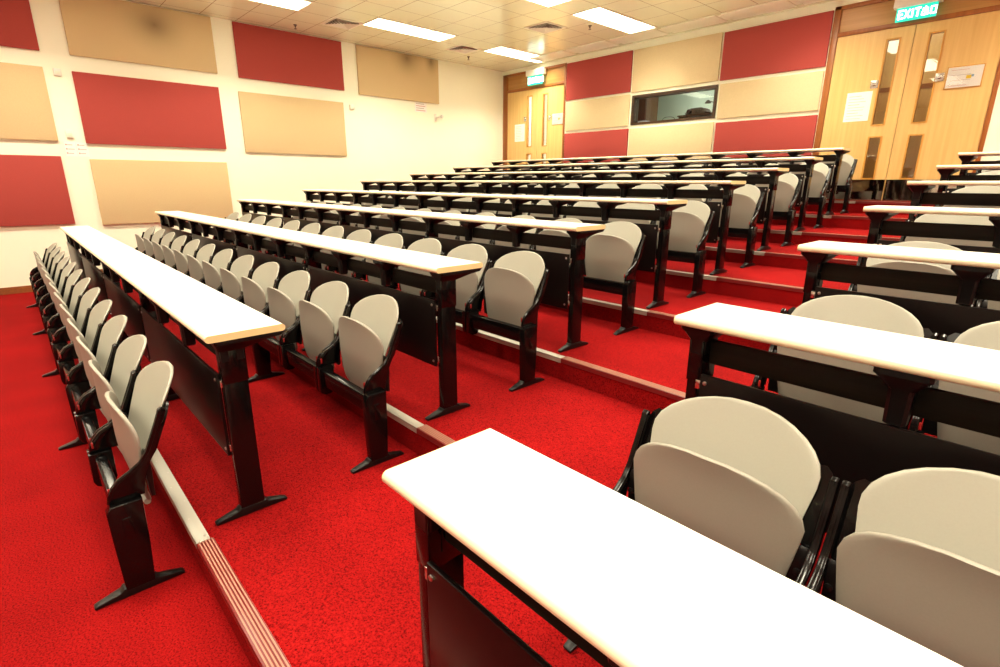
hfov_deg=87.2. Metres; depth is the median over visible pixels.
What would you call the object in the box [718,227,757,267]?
bench
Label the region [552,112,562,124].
notice
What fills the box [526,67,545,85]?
exit sign
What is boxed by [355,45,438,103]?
acoustic panel
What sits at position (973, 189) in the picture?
seat
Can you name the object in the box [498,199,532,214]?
seat
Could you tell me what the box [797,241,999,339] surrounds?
desk
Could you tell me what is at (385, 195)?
seat
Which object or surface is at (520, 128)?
notice
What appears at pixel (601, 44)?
ceiling access panel
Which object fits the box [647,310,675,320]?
trim
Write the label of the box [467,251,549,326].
seat
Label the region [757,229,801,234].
trim
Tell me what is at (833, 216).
trim
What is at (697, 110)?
projector
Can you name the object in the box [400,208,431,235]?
seat
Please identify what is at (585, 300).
trim
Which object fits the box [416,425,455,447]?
trim
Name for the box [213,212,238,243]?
seat
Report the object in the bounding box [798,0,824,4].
ceiling access panel
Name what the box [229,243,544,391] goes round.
bench
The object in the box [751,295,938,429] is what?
seat
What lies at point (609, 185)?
seat
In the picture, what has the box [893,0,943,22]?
exit sign
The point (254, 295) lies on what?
seat
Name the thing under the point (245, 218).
seat
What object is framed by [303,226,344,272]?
seat
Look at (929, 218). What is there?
seat
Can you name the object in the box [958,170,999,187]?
seat
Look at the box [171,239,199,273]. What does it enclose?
seat
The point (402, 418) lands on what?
trim
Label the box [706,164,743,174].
seat
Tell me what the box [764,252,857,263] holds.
trim
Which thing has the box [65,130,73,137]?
wall sensor
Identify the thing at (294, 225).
seat
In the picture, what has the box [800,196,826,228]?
bench
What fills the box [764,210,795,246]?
bench
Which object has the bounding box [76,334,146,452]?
seat
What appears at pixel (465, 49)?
ceiling vent
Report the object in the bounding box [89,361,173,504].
seat
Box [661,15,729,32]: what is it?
ceiling access panel
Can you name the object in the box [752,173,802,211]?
seat
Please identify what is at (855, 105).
print
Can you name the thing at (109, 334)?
seat
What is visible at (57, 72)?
wall sensor
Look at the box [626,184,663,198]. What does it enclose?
seat
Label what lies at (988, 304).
seat
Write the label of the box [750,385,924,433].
bench
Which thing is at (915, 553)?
seat
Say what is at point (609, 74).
acoustic panel
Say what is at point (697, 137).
acoustic panel
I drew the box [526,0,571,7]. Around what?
recessed light
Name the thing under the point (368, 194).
seat
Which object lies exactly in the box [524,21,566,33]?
ceiling vent
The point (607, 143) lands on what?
acoustic panel
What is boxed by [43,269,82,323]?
seat
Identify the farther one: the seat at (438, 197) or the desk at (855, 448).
the seat at (438, 197)
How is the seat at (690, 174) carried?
on the bench at (790, 215)
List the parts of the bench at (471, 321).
leg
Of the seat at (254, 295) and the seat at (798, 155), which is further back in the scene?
the seat at (798, 155)
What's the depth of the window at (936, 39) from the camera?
7.50 m
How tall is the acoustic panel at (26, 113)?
0.845 m
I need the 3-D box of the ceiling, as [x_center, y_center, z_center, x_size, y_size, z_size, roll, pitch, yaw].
[0.395,-2.780,1.425,13.238,0.100,15.400,-14,21,-41]
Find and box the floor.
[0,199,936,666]
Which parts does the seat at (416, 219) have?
seat, backrest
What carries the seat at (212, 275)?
on the support frame at (373, 404)
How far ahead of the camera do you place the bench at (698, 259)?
4.07 m
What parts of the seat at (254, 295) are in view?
arm, seat, backrest, arm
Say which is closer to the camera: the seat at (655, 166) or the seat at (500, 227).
the seat at (500, 227)
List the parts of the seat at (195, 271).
arm, seat, backrest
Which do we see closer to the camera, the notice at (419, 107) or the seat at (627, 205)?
the seat at (627, 205)
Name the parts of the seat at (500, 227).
seat, backrest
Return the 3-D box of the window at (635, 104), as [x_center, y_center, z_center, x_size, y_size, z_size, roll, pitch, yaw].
[2.818,-3.685,8.527,0.150,0.470,1.508,-14,21,-41]
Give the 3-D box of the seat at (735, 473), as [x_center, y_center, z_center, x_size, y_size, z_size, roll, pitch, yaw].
[0.523,0.424,1.297,0.286,0.470,0.482,-14,21,-41]
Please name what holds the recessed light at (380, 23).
in the ceiling
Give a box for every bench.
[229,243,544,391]
[483,272,638,334]
[563,639,577,652]
[655,248,706,297]
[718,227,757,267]
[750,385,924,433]
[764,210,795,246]
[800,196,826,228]
[830,184,852,213]
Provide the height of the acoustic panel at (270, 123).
0.858 m
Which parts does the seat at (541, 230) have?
seat, backrest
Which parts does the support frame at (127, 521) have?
leg, leg, leg, leg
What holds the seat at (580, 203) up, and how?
on the bench at (698, 259)
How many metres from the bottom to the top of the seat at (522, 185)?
0.470 m
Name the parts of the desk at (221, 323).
modesty panel, leg, modesty panel, leg, modesty panel, leg, rail, modesty panel, leg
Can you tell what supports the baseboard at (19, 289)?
attached to the wall at (387, 139)
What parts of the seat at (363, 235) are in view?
arm, seat, backrest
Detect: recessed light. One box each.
[249,0,312,10]
[362,17,457,41]
[483,46,554,62]
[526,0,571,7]
[571,6,656,33]
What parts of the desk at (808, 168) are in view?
rail, modesty panel, modesty panel, leg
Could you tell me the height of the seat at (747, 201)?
0.470 m
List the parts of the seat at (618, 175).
backrest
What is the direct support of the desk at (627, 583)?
on the floor
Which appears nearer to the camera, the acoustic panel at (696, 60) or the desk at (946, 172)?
the desk at (946, 172)
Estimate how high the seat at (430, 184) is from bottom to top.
0.470 m
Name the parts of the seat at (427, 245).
arm, seat, backrest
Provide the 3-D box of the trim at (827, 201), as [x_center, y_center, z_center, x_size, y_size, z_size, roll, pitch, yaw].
[2.096,-2.357,9.001,0.046,0.030,6.930,-14,21,-41]
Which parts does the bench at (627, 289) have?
leg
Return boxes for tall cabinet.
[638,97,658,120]
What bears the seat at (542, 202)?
on the bench at (698, 259)
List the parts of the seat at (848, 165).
seat, backrest, arm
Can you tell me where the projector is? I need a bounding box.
[685,107,710,114]
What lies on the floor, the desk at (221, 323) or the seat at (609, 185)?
the desk at (221, 323)
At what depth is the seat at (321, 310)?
2.84 m
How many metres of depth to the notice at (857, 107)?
6.69 m
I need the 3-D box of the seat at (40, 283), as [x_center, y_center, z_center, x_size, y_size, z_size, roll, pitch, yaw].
[-4.296,-0.539,5.027,0.286,0.470,0.482,-14,21,-41]
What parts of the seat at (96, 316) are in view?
arm, seat, arm, backrest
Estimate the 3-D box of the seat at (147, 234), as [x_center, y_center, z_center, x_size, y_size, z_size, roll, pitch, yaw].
[-4.263,-1.038,6.294,0.286,0.470,0.482,-14,21,-41]
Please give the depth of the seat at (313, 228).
5.19 m
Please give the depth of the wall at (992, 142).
7.78 m
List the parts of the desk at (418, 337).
leg, modesty panel, leg, modesty panel, leg, modesty panel, rail, leg, modesty panel, leg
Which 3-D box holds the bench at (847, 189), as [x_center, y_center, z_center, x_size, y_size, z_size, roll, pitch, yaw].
[2.292,-2.259,8.505,0.265,0.348,5.874,-14,21,-41]
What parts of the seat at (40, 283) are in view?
seat, arm, backrest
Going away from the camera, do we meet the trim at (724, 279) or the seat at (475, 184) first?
the trim at (724, 279)
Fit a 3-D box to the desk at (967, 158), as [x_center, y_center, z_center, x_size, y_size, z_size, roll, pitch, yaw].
[4.511,-1.045,4.090,0.324,0.738,1.562,-14,21,-41]
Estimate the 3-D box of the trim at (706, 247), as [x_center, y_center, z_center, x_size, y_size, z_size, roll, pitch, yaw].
[0.041,-1.448,7.245,0.046,0.030,7.005,-14,21,-41]
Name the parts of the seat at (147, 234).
seat, backrest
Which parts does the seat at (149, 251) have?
seat, backrest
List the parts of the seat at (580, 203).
seat, backrest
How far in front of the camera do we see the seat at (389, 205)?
7.24 m
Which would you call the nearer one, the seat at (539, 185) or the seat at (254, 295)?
the seat at (254, 295)
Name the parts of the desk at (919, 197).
leg, rail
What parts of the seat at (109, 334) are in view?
arm, seat, arm, backrest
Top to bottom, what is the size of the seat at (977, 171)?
0.470 m
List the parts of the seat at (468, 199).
seat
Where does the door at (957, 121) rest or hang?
in the wall at (992, 142)
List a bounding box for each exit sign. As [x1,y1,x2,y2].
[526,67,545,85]
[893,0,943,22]
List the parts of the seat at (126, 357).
arm, seat, arm, backrest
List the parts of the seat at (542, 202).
seat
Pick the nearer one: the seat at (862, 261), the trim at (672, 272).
the seat at (862, 261)
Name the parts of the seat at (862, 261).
arm, seat, backrest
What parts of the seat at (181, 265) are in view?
arm, seat, backrest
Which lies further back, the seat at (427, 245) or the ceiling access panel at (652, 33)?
the ceiling access panel at (652, 33)
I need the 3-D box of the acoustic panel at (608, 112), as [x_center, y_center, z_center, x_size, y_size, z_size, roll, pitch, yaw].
[1.743,-3.995,9.547,0.028,0.505,1.433,-14,21,-41]
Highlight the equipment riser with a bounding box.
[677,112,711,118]
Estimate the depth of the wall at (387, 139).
8.17 m
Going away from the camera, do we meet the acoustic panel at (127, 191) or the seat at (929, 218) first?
the seat at (929, 218)
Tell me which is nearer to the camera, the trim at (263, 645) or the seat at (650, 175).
the trim at (263, 645)
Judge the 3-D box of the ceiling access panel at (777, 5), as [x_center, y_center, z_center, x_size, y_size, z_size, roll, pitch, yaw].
[3.482,-4.319,6.992,0.400,0.012,0.915,-14,21,-41]
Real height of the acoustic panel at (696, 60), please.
0.652 m
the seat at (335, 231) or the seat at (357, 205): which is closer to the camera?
the seat at (335, 231)
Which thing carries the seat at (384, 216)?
on the bench at (627, 289)
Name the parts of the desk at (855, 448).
leg, modesty panel, rail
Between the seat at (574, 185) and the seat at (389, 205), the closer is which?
the seat at (574, 185)
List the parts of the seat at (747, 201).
seat, backrest, arm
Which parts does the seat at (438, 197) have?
seat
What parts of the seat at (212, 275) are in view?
arm, seat, backrest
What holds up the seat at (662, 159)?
on the bench at (847, 189)
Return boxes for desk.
[59,226,286,525]
[155,211,482,420]
[237,199,605,351]
[302,189,687,308]
[360,180,745,274]
[382,428,962,666]
[409,168,788,250]
[453,157,822,230]
[491,148,850,214]
[674,303,999,532]
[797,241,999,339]
[863,205,999,306]
[907,181,999,221]
[935,164,999,206]
[956,151,999,187]
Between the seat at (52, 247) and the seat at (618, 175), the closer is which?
the seat at (52, 247)
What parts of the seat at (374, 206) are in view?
seat, backrest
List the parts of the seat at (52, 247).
seat, arm, backrest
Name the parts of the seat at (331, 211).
seat, backrest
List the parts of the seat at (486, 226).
seat, backrest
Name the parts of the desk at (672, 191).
modesty panel, rail, leg, modesty panel, leg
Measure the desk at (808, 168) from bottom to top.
0.738 m
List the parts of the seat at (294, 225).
arm, backrest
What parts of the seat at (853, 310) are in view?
arm, seat, backrest, arm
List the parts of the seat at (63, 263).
seat, arm, backrest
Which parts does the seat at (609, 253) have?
seat, backrest, arm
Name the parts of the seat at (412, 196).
seat, backrest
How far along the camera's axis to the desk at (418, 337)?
2.79 m
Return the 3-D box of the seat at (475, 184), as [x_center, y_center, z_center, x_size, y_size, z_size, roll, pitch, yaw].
[-0.488,-1.934,7.568,0.286,0.470,0.482,-14,21,-41]
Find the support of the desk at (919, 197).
on the floor
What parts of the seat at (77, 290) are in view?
seat, arm, backrest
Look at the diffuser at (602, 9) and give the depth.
7.36 m
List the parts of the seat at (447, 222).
seat, backrest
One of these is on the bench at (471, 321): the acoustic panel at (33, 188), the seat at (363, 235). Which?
the seat at (363, 235)
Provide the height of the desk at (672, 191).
0.738 m
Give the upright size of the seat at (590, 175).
0.470 m
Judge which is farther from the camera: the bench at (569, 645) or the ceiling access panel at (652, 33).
the ceiling access panel at (652, 33)
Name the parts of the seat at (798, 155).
seat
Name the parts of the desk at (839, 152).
rail, modesty panel, leg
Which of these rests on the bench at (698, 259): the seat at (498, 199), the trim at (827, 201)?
the seat at (498, 199)
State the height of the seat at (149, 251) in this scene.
0.470 m
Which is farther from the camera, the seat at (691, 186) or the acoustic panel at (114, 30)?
the acoustic panel at (114, 30)
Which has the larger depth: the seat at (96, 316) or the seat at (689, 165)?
the seat at (689, 165)
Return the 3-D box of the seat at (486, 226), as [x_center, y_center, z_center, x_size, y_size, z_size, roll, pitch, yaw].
[-0.211,-0.843,4.720,0.286,0.470,0.482,-14,21,-41]
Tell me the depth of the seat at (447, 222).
4.98 m
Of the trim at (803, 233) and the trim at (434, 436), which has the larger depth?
the trim at (803, 233)
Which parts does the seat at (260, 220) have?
backrest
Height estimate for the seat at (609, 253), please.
0.470 m
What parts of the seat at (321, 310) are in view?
arm, seat, backrest, arm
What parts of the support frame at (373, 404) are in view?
leg, leg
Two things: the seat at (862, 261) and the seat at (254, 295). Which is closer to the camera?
the seat at (862, 261)
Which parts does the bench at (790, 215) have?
leg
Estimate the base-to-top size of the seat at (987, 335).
0.470 m
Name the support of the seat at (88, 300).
on the support frame at (127, 521)
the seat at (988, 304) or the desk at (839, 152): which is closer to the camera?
the seat at (988, 304)
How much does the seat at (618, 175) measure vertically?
0.470 m
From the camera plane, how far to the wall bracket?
10.16 m
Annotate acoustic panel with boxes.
[0,0,38,50]
[0,62,57,140]
[0,155,74,226]
[59,0,217,73]
[72,71,226,148]
[89,159,232,224]
[232,21,343,90]
[238,91,346,155]
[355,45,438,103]
[563,129,628,162]
[565,94,630,130]
[566,50,632,100]
[628,122,713,160]
[632,32,722,92]
[713,115,817,157]
[717,71,823,118]
[720,10,833,80]
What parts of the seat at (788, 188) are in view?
seat, backrest, arm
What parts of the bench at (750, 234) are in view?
leg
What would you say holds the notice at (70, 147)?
attached to the wall at (387, 139)
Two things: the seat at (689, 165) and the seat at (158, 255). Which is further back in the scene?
the seat at (689, 165)
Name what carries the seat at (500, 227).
on the bench at (627, 289)
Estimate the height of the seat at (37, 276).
0.470 m
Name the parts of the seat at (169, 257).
arm, seat, backrest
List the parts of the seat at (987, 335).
arm, seat, backrest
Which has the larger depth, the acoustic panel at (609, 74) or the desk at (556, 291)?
the acoustic panel at (609, 74)
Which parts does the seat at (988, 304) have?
seat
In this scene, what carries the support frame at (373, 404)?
on the floor
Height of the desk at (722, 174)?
0.738 m
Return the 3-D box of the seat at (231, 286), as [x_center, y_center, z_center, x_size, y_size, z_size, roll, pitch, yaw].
[-1.963,-0.335,3.893,0.286,0.470,0.482,-14,21,-41]
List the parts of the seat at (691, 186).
seat, backrest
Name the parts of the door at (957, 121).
kick plate, handle plate, transom panel, kick plate, handle plate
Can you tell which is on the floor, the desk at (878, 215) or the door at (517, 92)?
the desk at (878, 215)
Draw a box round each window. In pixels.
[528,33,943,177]
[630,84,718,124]
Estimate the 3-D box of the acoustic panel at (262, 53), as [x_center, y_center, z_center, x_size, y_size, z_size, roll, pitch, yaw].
[-3.251,-4.304,8.219,1.678,0.740,0.030,-14,21,-41]
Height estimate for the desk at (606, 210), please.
0.738 m
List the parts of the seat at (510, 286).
arm, seat, backrest, arm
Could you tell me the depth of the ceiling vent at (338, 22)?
7.68 m
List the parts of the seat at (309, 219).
seat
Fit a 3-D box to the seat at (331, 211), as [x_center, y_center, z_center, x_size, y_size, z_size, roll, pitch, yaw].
[-2.183,-1.445,6.778,0.286,0.470,0.482,-14,21,-41]
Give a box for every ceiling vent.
[320,17,363,29]
[445,44,480,53]
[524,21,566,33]
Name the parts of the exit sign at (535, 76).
green panel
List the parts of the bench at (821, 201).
leg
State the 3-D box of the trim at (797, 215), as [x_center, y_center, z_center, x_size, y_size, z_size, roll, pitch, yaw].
[1.414,-2.044,8.416,0.046,0.030,6.962,-14,21,-41]
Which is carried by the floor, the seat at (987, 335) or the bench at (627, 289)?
the bench at (627, 289)
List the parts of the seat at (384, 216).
seat, backrest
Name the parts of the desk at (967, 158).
leg, rail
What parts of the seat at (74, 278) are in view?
seat, arm, backrest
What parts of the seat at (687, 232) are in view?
seat, backrest, arm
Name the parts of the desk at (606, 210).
modesty panel, modesty panel, leg, modesty panel, rail, leg, modesty panel, leg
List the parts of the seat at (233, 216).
backrest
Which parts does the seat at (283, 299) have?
arm, seat, backrest, arm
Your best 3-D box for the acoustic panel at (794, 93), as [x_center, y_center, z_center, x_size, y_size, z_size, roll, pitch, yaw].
[3.775,-3.354,7.430,0.028,0.484,1.394,-14,21,-41]
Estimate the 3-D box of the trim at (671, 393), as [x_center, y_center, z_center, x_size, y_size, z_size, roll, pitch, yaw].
[0.735,0.261,2.668,0.057,0.028,1.075,-14,21,-41]
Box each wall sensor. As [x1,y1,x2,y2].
[53,68,61,75]
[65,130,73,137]
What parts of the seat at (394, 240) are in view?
arm, seat, backrest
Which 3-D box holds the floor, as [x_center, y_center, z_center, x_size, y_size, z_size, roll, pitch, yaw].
[1.120,0.082,2.956,15.038,1.355,15.300,-14,21,-41]
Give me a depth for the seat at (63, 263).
4.79 m
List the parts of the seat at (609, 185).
seat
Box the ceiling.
[127,0,835,71]
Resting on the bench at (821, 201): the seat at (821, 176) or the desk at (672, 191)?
the seat at (821, 176)
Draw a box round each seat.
[30,243,56,277]
[32,247,60,282]
[34,251,64,293]
[37,256,69,302]
[40,262,75,311]
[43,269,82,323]
[47,278,90,338]
[52,287,99,362]
[58,300,111,387]
[66,315,126,415]
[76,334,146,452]
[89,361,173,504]
[135,226,155,252]
[142,229,164,256]
[151,232,174,261]
[161,235,186,266]
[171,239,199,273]
[185,244,214,280]
[199,249,232,289]
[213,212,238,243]
[216,255,253,299]
[224,214,251,244]
[237,262,279,317]
[247,216,265,251]
[250,218,281,255]
[261,270,311,349]
[265,220,300,260]
[281,281,350,368]
[283,223,320,263]
[292,201,310,219]
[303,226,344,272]
[305,202,325,221]
[318,294,402,393]
[323,203,342,223]
[326,229,372,279]
[337,204,360,226]
[350,194,368,204]
[353,233,405,288]
[356,205,381,228]
[366,195,385,205]
[377,207,404,231]
[383,196,404,206]
[385,238,443,298]
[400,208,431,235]
[401,195,417,207]
[422,183,434,192]
[422,244,490,311]
[427,196,444,209]
[438,210,460,239]
[439,183,456,192]
[448,197,472,211]
[456,183,478,193]
[457,212,497,243]
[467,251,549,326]
[470,198,500,213]
[477,184,501,193]
[492,215,538,248]
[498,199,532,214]
[501,185,526,194]
[527,184,555,195]
[530,200,569,217]
[532,218,581,271]
[556,183,579,196]
[566,201,601,220]
[583,174,602,184]
[584,221,646,281]
[588,183,619,197]
[603,174,631,183]
[608,203,658,223]
[612,396,840,586]
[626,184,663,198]
[644,174,665,185]
[648,166,669,174]
[652,159,674,166]
[655,201,714,252]
[664,184,709,201]
[680,173,707,185]
[685,165,706,174]
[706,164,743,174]
[708,173,751,185]
[709,184,764,228]
[738,156,773,164]
[744,163,777,173]
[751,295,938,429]
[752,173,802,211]
[774,155,804,163]
[788,163,832,196]
[806,467,999,666]
[819,154,857,184]
[848,241,976,306]
[900,214,993,246]
[909,321,999,454]
[936,186,999,208]
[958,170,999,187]
[976,160,999,172]
[976,269,999,309]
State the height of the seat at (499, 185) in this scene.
0.470 m
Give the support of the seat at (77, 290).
on the support frame at (127, 521)
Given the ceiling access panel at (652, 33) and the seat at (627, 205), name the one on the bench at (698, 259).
the seat at (627, 205)
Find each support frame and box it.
[26,276,184,609]
[248,337,403,473]
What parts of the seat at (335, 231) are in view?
seat, backrest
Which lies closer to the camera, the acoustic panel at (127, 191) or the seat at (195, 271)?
the seat at (195, 271)
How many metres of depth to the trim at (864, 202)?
6.34 m
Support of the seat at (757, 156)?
on the bench at (847, 189)
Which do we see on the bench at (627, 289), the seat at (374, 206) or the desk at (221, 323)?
the seat at (374, 206)
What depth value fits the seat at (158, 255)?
5.56 m
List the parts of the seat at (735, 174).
backrest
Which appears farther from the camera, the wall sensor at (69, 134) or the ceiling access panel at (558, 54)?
the ceiling access panel at (558, 54)
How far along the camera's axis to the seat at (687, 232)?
4.14 m
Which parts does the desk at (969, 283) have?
leg, modesty panel, rail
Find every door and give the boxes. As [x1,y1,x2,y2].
[503,63,566,169]
[812,0,999,200]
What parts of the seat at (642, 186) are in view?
seat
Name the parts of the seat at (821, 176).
seat, backrest, arm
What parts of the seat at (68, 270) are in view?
seat, arm, backrest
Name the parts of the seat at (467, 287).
arm, seat, backrest, arm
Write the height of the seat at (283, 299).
0.470 m
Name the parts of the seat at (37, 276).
seat, arm, backrest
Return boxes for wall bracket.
[435,114,443,120]
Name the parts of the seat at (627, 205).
seat, backrest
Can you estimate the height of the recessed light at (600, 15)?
0.012 m
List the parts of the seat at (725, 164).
backrest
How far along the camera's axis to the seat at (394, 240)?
4.16 m
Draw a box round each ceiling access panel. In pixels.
[528,50,575,61]
[566,40,619,53]
[610,28,669,43]
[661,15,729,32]
[721,0,801,19]
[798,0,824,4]
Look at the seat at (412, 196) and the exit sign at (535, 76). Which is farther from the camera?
the exit sign at (535, 76)
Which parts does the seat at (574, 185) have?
seat, backrest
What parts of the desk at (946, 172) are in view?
leg, modesty panel, rail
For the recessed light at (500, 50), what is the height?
0.012 m
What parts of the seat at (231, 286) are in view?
arm, seat, backrest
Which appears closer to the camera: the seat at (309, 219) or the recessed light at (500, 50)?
the seat at (309, 219)
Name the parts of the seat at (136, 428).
arm, seat, arm, backrest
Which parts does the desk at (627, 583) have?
leg, modesty panel, rail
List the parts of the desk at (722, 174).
modesty panel, rail, modesty panel, modesty panel, leg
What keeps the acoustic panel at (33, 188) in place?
attached to the wall at (387, 139)
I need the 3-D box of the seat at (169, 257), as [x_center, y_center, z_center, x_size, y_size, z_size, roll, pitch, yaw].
[-3.277,-0.737,5.265,0.286,0.470,0.482,-14,21,-41]
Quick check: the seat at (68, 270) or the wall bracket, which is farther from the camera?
the wall bracket
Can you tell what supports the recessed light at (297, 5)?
in the ceiling
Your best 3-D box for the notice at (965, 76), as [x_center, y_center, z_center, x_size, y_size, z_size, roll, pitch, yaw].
[5.239,-2.898,5.922,0.012,0.239,0.332,-14,21,-41]
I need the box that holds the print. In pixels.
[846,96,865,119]
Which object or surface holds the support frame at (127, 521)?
on the floor
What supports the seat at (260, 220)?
on the bench at (471, 321)
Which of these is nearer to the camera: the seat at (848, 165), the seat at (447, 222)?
the seat at (447, 222)
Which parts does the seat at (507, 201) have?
seat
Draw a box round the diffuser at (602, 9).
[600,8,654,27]
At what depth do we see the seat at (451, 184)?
7.90 m
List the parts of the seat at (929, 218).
arm, seat, backrest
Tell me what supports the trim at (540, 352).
attached to the floor
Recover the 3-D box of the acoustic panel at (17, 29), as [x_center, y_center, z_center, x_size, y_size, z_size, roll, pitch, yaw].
[-6.141,-3.587,5.660,1.665,0.717,0.030,-14,21,-41]
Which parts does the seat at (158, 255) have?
seat, backrest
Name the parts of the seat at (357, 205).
backrest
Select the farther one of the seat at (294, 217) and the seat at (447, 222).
the seat at (294, 217)
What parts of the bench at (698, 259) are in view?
leg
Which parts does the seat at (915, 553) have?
arm, seat, backrest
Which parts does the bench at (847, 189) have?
leg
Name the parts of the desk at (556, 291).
modesty panel, leg, modesty panel, leg, modesty panel, rail, leg, modesty panel, leg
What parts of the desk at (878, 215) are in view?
leg, rail, modesty panel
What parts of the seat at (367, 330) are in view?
arm, seat, backrest, arm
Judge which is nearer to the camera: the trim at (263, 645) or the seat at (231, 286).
the trim at (263, 645)
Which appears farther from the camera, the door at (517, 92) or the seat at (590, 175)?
the door at (517, 92)
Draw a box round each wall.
[0,0,501,287]
[502,0,999,169]
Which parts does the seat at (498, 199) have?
seat, backrest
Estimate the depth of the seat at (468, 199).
6.21 m
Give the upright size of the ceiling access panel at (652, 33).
0.012 m
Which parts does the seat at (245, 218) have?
arm, backrest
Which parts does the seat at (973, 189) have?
seat, backrest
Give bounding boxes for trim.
[150,449,209,548]
[196,537,291,666]
[387,404,423,432]
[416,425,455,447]
[436,316,565,362]
[561,356,685,400]
[568,294,649,315]
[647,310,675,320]
[654,269,718,280]
[705,246,764,255]
[716,276,803,292]
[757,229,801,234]
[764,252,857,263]
[795,214,831,217]
[801,232,899,240]
[826,200,854,202]
[831,215,907,220]
[855,201,928,204]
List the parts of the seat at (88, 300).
arm, seat, arm, backrest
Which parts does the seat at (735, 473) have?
arm, seat, backrest, arm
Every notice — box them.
[64,142,89,156]
[415,102,426,112]
[515,124,524,141]
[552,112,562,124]
[843,91,872,121]
[943,63,985,89]
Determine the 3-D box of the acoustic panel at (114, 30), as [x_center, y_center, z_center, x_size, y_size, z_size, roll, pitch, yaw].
[-4.700,-3.947,6.935,1.680,0.723,0.030,-14,21,-41]
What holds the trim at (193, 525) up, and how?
attached to the floor
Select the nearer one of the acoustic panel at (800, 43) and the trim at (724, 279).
the trim at (724, 279)
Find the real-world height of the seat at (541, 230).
0.470 m
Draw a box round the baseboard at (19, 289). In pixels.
[0,241,234,294]
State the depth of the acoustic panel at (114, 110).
7.12 m
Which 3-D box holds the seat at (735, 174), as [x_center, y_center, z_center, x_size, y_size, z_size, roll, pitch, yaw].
[2.488,-1.520,5.759,0.286,0.470,0.482,-14,21,-41]
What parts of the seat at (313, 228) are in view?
arm, seat, backrest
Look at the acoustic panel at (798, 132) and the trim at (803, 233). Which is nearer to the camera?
the trim at (803, 233)
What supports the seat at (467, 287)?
on the bench at (471, 321)
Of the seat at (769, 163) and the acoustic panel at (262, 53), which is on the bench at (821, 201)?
the seat at (769, 163)
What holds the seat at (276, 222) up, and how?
on the bench at (471, 321)
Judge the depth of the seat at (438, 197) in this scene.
6.58 m
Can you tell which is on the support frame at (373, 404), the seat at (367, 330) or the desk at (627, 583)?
the seat at (367, 330)
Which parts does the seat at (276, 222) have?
seat, backrest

